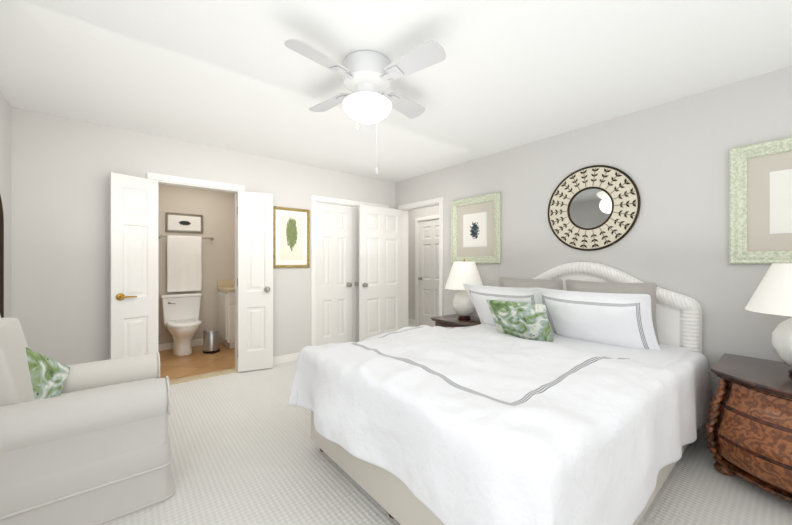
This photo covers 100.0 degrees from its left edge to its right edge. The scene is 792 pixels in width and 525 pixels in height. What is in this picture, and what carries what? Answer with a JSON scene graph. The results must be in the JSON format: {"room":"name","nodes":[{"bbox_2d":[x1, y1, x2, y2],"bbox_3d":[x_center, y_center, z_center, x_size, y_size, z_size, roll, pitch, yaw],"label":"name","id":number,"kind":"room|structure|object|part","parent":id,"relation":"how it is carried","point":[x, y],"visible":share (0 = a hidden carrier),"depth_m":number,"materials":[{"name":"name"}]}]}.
{"room":"bedroom","nodes":[
{"label":"bedroom","id":0,"kind":"room"},
{"bbox_2d":[0,92,10,317],"bbox_3d":[-1.681,-0.010,0.854,0.120,2.480,4.590,0,0,-39],"label":"wall","id":1,"kind":"structure","parent":0,"point":[5,150],"depth_m":2.56,"materials":[{"name":"white paint"}]},
{"bbox_2d":[0,195,3,317],"bbox_3d":[-2.616,0.050,2.124,0.036,1.250,0.620,0,0,-39],"label":"arched mirror","id":2,"kind":"object","parent":1,"relation":"attached to","point":[1,263],"visible":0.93,"depth_m":2.34,"materials":[{"name":"brown metal"}]},
{"bbox_2d":[158,184,234,343],"bbox_3d":[-3.093,-0.010,4.860,2.310,2.480,0.120,0,0,-39],"label":"wall","id":3,"kind":"structure","parent":0,"point":[216,209],"depth_m":4.99,"materials":[{"name":"beige paint"}]},
{"bbox_2d":[166,212,202,232],"bbox_3d":[-3.051,-0.570,4.801,0.460,0.270,0.020,0,0,-39],"label":"picture","id":4,"kind":"object","parent":3,"relation":"attached to","point":[182,222],"visible":1,"depth_m":4.80,"materials":[{"name":"white paper"}]},
{"bbox_2d":[158,235,213,291],"bbox_3d":[-3.012,0.016,4.785,0.694,0.794,0.096,0,0,-39],"label":"towel rail","id":5,"kind":"object","parent":3,"relation":"attached to","point":[184,263],"visible":1,"depth_m":4.73,"materials":[{"name":"white fabric"}]},
{"bbox_2d":[166,235,201,291],"bbox_3d":[-3.026,0.017,4.755,0.423,0.797,0.073,0,0,-39],"label":"towel","id":6,"kind":"object","parent":5,"relation":"hanging from","point":[184,253],"depth_m":4.73,"materials":[{"name":"white fabric"}]},
{"bbox_2d":[158,338,221,350],"bbox_3d":[-3.051,1.183,4.809,2.070,0.095,0.013,0,0,-39],"label":"baseboard","id":7,"kind":"structure","parent":3,"relation":"attached to","point":[168,346],"depth_m":4.70,"materials":[{"name":"white paint"}]},
{"bbox_2d":[11,107,394,364],"bbox_3d":[-1.586,-0.010,3.974,4.220,2.480,0.120,0,0,-39],"label":"wall","id":8,"kind":"structure","parent":0,"point":[62,168],"depth_m":2.96,"materials":[{"name":"white paint"}]},
{"bbox_2d":[110,172,157,358],"bbox_3d":[-2.420,0.212,3.089,0.135,2.012,0.376,0,0,32],"label":"door","id":9,"kind":"structure","parent":8,"relation":"in","point":[133,265],"depth_m":3.06,"materials":[{"name":"white paint"}]},
{"bbox_3d":[-2.464,0.308,3.018,0.135,0.066,0.144,0,0,32],"label":"knob","id":10,"kind":"part","parent":9,"relation":"part of","materials":[{"name":"gold metal"}]},
{"bbox_2d":[147,172,244,191],"bbox_3d":[-2.063,0.179,3.495,0.889,2.102,0.018,0,0,-39],"label":"door frame","id":11,"kind":"structure","parent":8,"relation":"attached to","point":[169,178],"depth_m":3.45,"materials":[{"name":"white paint"}]},
{"bbox_2d":[156,180,237,370],"bbox_3d":[-2.106,0.210,3.548,0.765,2.040,0.120,0,0,-39],"label":"trim","id":12,"kind":"structure","parent":8,"relation":"attached to","point":[236,241],"depth_m":3.74,"materials":[{"name":"white paint"}]},
{"bbox_2d":[169,368,237,384],"bbox_3d":[-2.105,1.224,3.546,0.741,0.012,0.125,0,0,-39],"label":"sill","id":13,"kind":"structure","parent":8,"relation":"attached to","point":[201,376],"depth_m":3.55,"materials":[{"name":"beige wood"}]},
{"bbox_2d":[237,191,272,371],"bbox_3d":[-1.600,0.212,3.783,0.376,2.012,0.169,0,0,-26],"label":"door","id":14,"kind":"structure","parent":8,"relation":"in","point":[255,280],"depth_m":3.77,"materials":[{"name":"white paint"}]},
{"bbox_3d":[-1.490,0.308,3.837,0.066,0.066,0.169,0,0,-26],"label":"knob","id":15,"kind":"part","parent":14,"relation":"part of","materials":[{"name":"silver metal"}]},
{"bbox_2d":[273,352,299,364],"bbox_3d":[-1.544,1.183,3.923,3.980,0.095,0.013,0,0,-39],"label":"baseboard","id":16,"kind":"structure","parent":8,"relation":"attached to","point":[285,358],"depth_m":4.07,"materials":[{"name":"white paint"}]},
{"bbox_2d":[273,206,309,267],"bbox_3d":[-1.291,-0.305,4.119,0.470,0.740,0.025,0,0,-39],"label":"picture","id":17,"kind":"object","parent":8,"relation":"attached to","point":[291,237],"visible":0.92,"depth_m":4.12,"materials":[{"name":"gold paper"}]},
{"bbox_2d":[316,202,351,345],"bbox_3d":[-0.850,0.212,4.537,0.564,2.012,0.169,0,0,-39],"label":"door","id":18,"kind":"structure","parent":8,"relation":"in","point":[333,273],"depth_m":4.51,"materials":[{"name":"white paint"}]},
{"bbox_2d":[316,201,358,206],"bbox_3d":[-0.650,0.210,4.741,1.140,2.040,0.120,0,0,-39],"label":"trim","id":19,"kind":"structure","parent":8,"relation":"attached to","point":[337,203],"depth_m":4.54,"materials":[{"name":"white paint"}]},
{"bbox_2d":[311,195,388,345],"bbox_3d":[-0.606,0.179,4.687,1.264,2.102,0.018,0,0,-39],"label":"trim","id":20,"kind":"structure","parent":8,"relation":"attached to","point":[314,198],"depth_m":4.31,"materials":[{"name":"white paint"}]},
{"bbox_2d":[352,206,358,341],"bbox_3d":[-0.410,0.212,4.897,0.564,2.012,0.169,0,0,-39],"label":"door","id":21,"kind":"structure","parent":8,"relation":"in","point":[355,274],"depth_m":4.74,"materials":[{"name":"white paint"}]},
{"bbox_2d":[0,0,791,181],"bbox_3d":[-0.132,-1.300,2.198,4.220,0.100,4.710,0,0,-39],"label":"ceiling","id":22,"kind":"structure","parent":0,"point":[237,75],"depth_m":2.11,"materials":[{"name":"white paint"}]},
{"bbox_2d":[284,38,445,174],"bbox_3d":[-0.181,-0.900,2.100,0.850,0.700,0.850,0,0,-4],"label":"fan","id":23,"kind":"object","parent":22,"relation":"hanging from","point":[368,76],"visible":1,"depth_m":1.98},
{"bbox_3d":[-0.181,-0.954,2.100,0.310,0.121,0.310,0,0,-39],"label":"lamp shade","id":24,"kind":"part","parent":23,"relation":"part of","materials":[{"name":"white glass"}]},
{"bbox_2d":[408,205,438,319],"bbox_3d":[1.159,-0.010,5.704,0.120,2.480,3.000,0,0,-39],"label":"wall","id":25,"kind":"structure","parent":0,"point":[423,212],"depth_m":6.62,"materials":[{"name":"white paint"}]},
{"bbox_2d":[408,319,414,324],"bbox_3d":[1.108,1.183,5.662,0.013,0.095,2.760,0,0,-39],"label":"baseboard","id":26,"kind":"structure","parent":25,"relation":"attached to","point":[411,321],"depth_m":6.63,"materials":[{"name":"white paint"}]},
{"bbox_2d":[415,215,438,324],"bbox_3d":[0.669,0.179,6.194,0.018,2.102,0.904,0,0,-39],"label":"door frame","id":27,"kind":"structure","parent":25,"relation":"attached to","point":[416,259],"depth_m":6.51,"materials":[{"name":"white paint"}]},
{"bbox_2d":[418,219,438,326],"bbox_3d":[0.702,0.212,6.215,0.169,2.012,0.760,0,0,-39],"label":"hall door","id":28,"kind":"structure","parent":25,"relation":"in","point":[428,278],"depth_m":6.29,"materials":[{"name":"white paint"}]},
{"bbox_2d":[103,342,791,524],"bbox_3d":[-0.652,1.278,2.833,4.220,0.104,6.350,0,0,-39],"label":"floor","id":29,"kind":"structure","parent":0,"point":[245,449],"depth_m":1.93,"materials":[{"name":"carpet"}]},
{"bbox_2d":[0,315,174,524],"bbox_3d":[-1.765,0.743,1.773,0.903,0.974,0.858,0,0,-39],"label":"armchair","id":30,"kind":"object","parent":29,"relation":"on","point":[88,443],"visible":1,"depth_m":1.56,"materials":[{"name":"fabric"}]},
{"bbox_2d":[0,344,70,419],"bbox_3d":[-1.927,0.640,1.770,0.132,0.310,0.310,-15,-41,-4],"label":"pillow","id":31,"kind":"object","parent":30,"relation":"on","point":[47,377],"depth_m":1.77,"materials":[{"name":"fabric"}]},
{"bbox_3d":[-1.955,0.786,2.025,0.820,0.328,0.216,0,0,-39],"label":"arm","id":32,"kind":"part","parent":30,"relation":"part of"},
{"bbox_3d":[-1.556,0.786,1.537,0.820,0.328,0.216,0,0,-39],"label":"arm","id":33,"kind":"part","parent":30,"relation":"part of"},
{"bbox_2d":[158,293,201,355],"bbox_3d":[-2.886,0.834,4.473,0.511,0.785,0.703,0,0,-39],"label":"toilet","id":34,"kind":"object","parent":29,"relation":"on","point":[182,322],"visible":0.94,"depth_m":4.48,"materials":[{"name":"ceramic"}]},
{"bbox_3d":[-3.012,0.648,4.659,0.470,0.415,0.225,0,0,-39],"label":"tank","id":35,"kind":"part","parent":34,"relation":"part of","materials":[{"name":"ceramic"}]},
{"bbox_3d":[-2.803,0.804,4.403,0.387,0.040,0.490,0,0,-39],"label":"seat","id":36,"kind":"part","parent":34,"relation":"part of","materials":[{"name":"ceramic"}]},
{"bbox_2d":[203,328,219,353],"bbox_3d":[-2.526,1.069,4.555,0.208,0.314,0.239,0,0,-39],"label":"trash can","id":37,"kind":"object","parent":29,"relation":"on","point":[211,340],"visible":1,"depth_m":4.49,"materials":[{"name":"silver metal"}]},
{"bbox_3d":[-2.536,0.931,4.567,0.202,0.038,0.202,0,0,-39],"label":"lid","id":38,"kind":"part","parent":37,"relation":"part of","materials":[{"name":"silver metal"}]},
{"bbox_2d":[217,280,234,348],"bbox_3d":[-2.299,0.748,5.028,0.610,0.956,0.602,0,0,-39],"label":"bathroom vanity","id":39,"kind":"object","parent":29,"relation":"on","point":[226,308],"visible":0.27,"depth_m":4.71,"materials":[{"name":"white wood"}]},
{"bbox_2d":[217,280,234,291],"bbox_3d":[-2.304,0.339,5.033,0.610,0.138,0.588,0,0,-39],"label":"countertop","id":40,"kind":"structure","parent":39,"relation":"on","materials":[{"name":"beige stone"}]},
{"bbox_2d":[430,314,480,327],"bbox_3d":[0.772,0.940,3.824,0.480,0.580,0.620,0,0,-39],"label":"nightstand","id":41,"kind":"object","parent":29,"relation":"on","point":[452,320],"visible":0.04,"depth_m":3.75,"materials":[{"name":"brown wood"}]},
{"bbox_2d":[445,259,482,319],"bbox_3d":[0.788,0.304,3.837,0.450,0.690,0.450,0,0,-39],"label":"lamp","id":42,"kind":"object","parent":41,"relation":"on","point":[461,273],"visible":0.92,"depth_m":3.72,"materials":[{"name":"white ceramic"}]},
{"bbox_3d":[0.788,0.145,3.837,0.450,0.310,0.450,0,0,-39],"label":"lamp shade","id":43,"kind":"part","parent":42,"relation":"part of","materials":[{"name":"white fabric"}]},
{"bbox_2d":[289,262,711,524],"bbox_3d":[0.760,0.613,2.281,2.465,1.235,1.806,0,0,-39],"label":"bed","id":44,"kind":"object","parent":29,"relation":"on","point":[576,393],"visible":1,"depth_m":1.55,"materials":[{"name":"beige fabric"}]},
{"bbox_2d":[462,283,558,341],"bbox_3d":[1.031,0.446,3.080,0.215,0.590,0.790,-42,25,-31],"label":"pillow","id":45,"kind":"object","parent":44,"relation":"on","point":[478,294],"depth_m":2.98,"materials":[{"name":"white fabric"}]},
{"bbox_2d":[486,299,555,344],"bbox_3d":[0.990,0.470,2.658,0.480,0.400,0.164,0,34,44],"label":"pillow","id":46,"kind":"object","parent":44,"relation":"on","point":[523,320],"depth_m":2.56,"materials":[{"name":"fabric"}]},
{"bbox_2d":[534,287,663,358],"bbox_3d":[1.512,0.444,2.543,0.219,0.590,0.790,-42,25,-31],"label":"pillow","id":47,"kind":"object","parent":44,"relation":"on","point":[624,321],"depth_m":2.39,"materials":[{"name":"white fabric"}]},
{"bbox_2d":[703,353,791,501],"bbox_3d":[2.208,0.930,1.782,0.775,0.600,0.772,0,0,-39],"label":"chest","id":48,"kind":"object","parent":29,"relation":"on","point":[747,431],"visible":1,"depth_m":1.77,"materials":[{"name":"brown wood"}]},
{"bbox_2d":[745,263,791,374],"bbox_3d":[2.289,0.301,1.822,0.520,0.655,0.520,0,0,-39],"label":"lamp","id":49,"kind":"object","parent":48,"relation":"on","point":[772,294],"visible":1,"depth_m":1.84,"materials":[{"name":"white ceramic"}]},
{"bbox_3d":[2.289,0.142,1.822,0.520,0.275,0.520,0,0,-39],"label":"lamp shade","id":50,"kind":"part","parent":49,"relation":"part of","materials":[{"name":"white fabric"}]},
{"bbox_2d":[395,66,791,400],"bbox_3d":[1.125,-0.010,3.899,0.120,2.480,5.750,0,0,-39],"label":"wall","id":51,"kind":"structure","parent":0,"point":[671,159],"depth_m":2.60,"materials":[{"name":"white paint"}]},
{"bbox_2d":[359,204,402,341],"bbox_3d":[-0.202,0.212,4.795,0.770,2.012,0.169,0,0,-39],"label":"entry door","id":52,"kind":"structure","parent":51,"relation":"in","point":[380,270],"depth_m":4.76,"materials":[{"name":"white paint"}]},
{"bbox_3d":[-0.449,0.308,4.593,0.066,0.066,0.169,0,0,-39],"label":"knob","id":53,"kind":"part","parent":52,"relation":"part of","materials":[{"name":"silver metal"}]},
{"bbox_2d":[398,197,442,315],"bbox_3d":[0.330,0.179,4.761,0.018,2.102,0.914,0,0,-39],"label":"door frame","id":54,"kind":"structure","parent":51,"relation":"attached to","point":[426,202],"depth_m":4.43,"materials":[{"name":"white paint"}]},
{"bbox_2d":[402,202,438,326],"bbox_3d":[0.384,0.210,4.805,0.120,2.040,0.790,0,0,-39],"label":"trim","id":55,"kind":"structure","parent":51,"relation":"attached to","point":[405,267],"depth_m":5.11,"materials":[{"name":"white paint"}]},
{"bbox_2d":[451,192,500,262],"bbox_3d":[0.940,-0.390,4.000,0.035,0.800,0.720,0,0,-39],"label":"picture","id":56,"kind":"object","parent":51,"relation":"attached to","point":[475,229],"visible":0.96,"depth_m":3.97,"materials":[{"name":"green wood"}]},
{"bbox_2d":[456,200,494,256],"bbox_3d":[0.947,-0.390,4.006,0.003,0.634,0.554,0,0,-39],"label":"print","id":57,"kind":"object","parent":56,"relation":"attached to","point":[475,220],"depth_m":3.99,"materials":[{"name":"beige paper"}]},
{"bbox_2d":[548,165,640,250],"bbox_3d":[1.755,-0.490,3.013,0.020,0.770,0.770,0,0,-39],"label":"round mirror","id":58,"kind":"object","parent":51,"relation":"attached to","point":[593,207],"visible":1,"depth_m":2.98,"materials":[{"name":"brown metal"}]},
{"label":"glass","id":59,"kind":"part","parent":58,"relation":"part of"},
{"bbox_2d":[698,422,705,430],"bbox_3d":[1.403,1.183,3.455,0.013,0.095,4.470,0,0,-39],"label":"baseboard","id":60,"kind":"structure","parent":51,"relation":"attached to","point":[701,428],"depth_m":2.42,"materials":[{"name":"white paint"}]},
{"bbox_2d":[729,137,791,263],"bbox_3d":[2.548,-0.390,2.034,0.035,0.800,0.720,0,0,-39],"label":"picture","id":61,"kind":"object","parent":51,"relation":"attached to","point":[760,203],"visible":1,"depth_m":2.20,"materials":[{"name":"green wood"}]},
{"bbox_2d":[746,137,791,251],"bbox_3d":[2.556,-0.390,2.041,0.003,0.634,0.554,0,0,-39],"label":"print","id":62,"kind":"object","parent":61,"relation":"attached to","point":[768,173],"depth_m":2.18,"materials":[{"name":"beige paper"}]}
]}

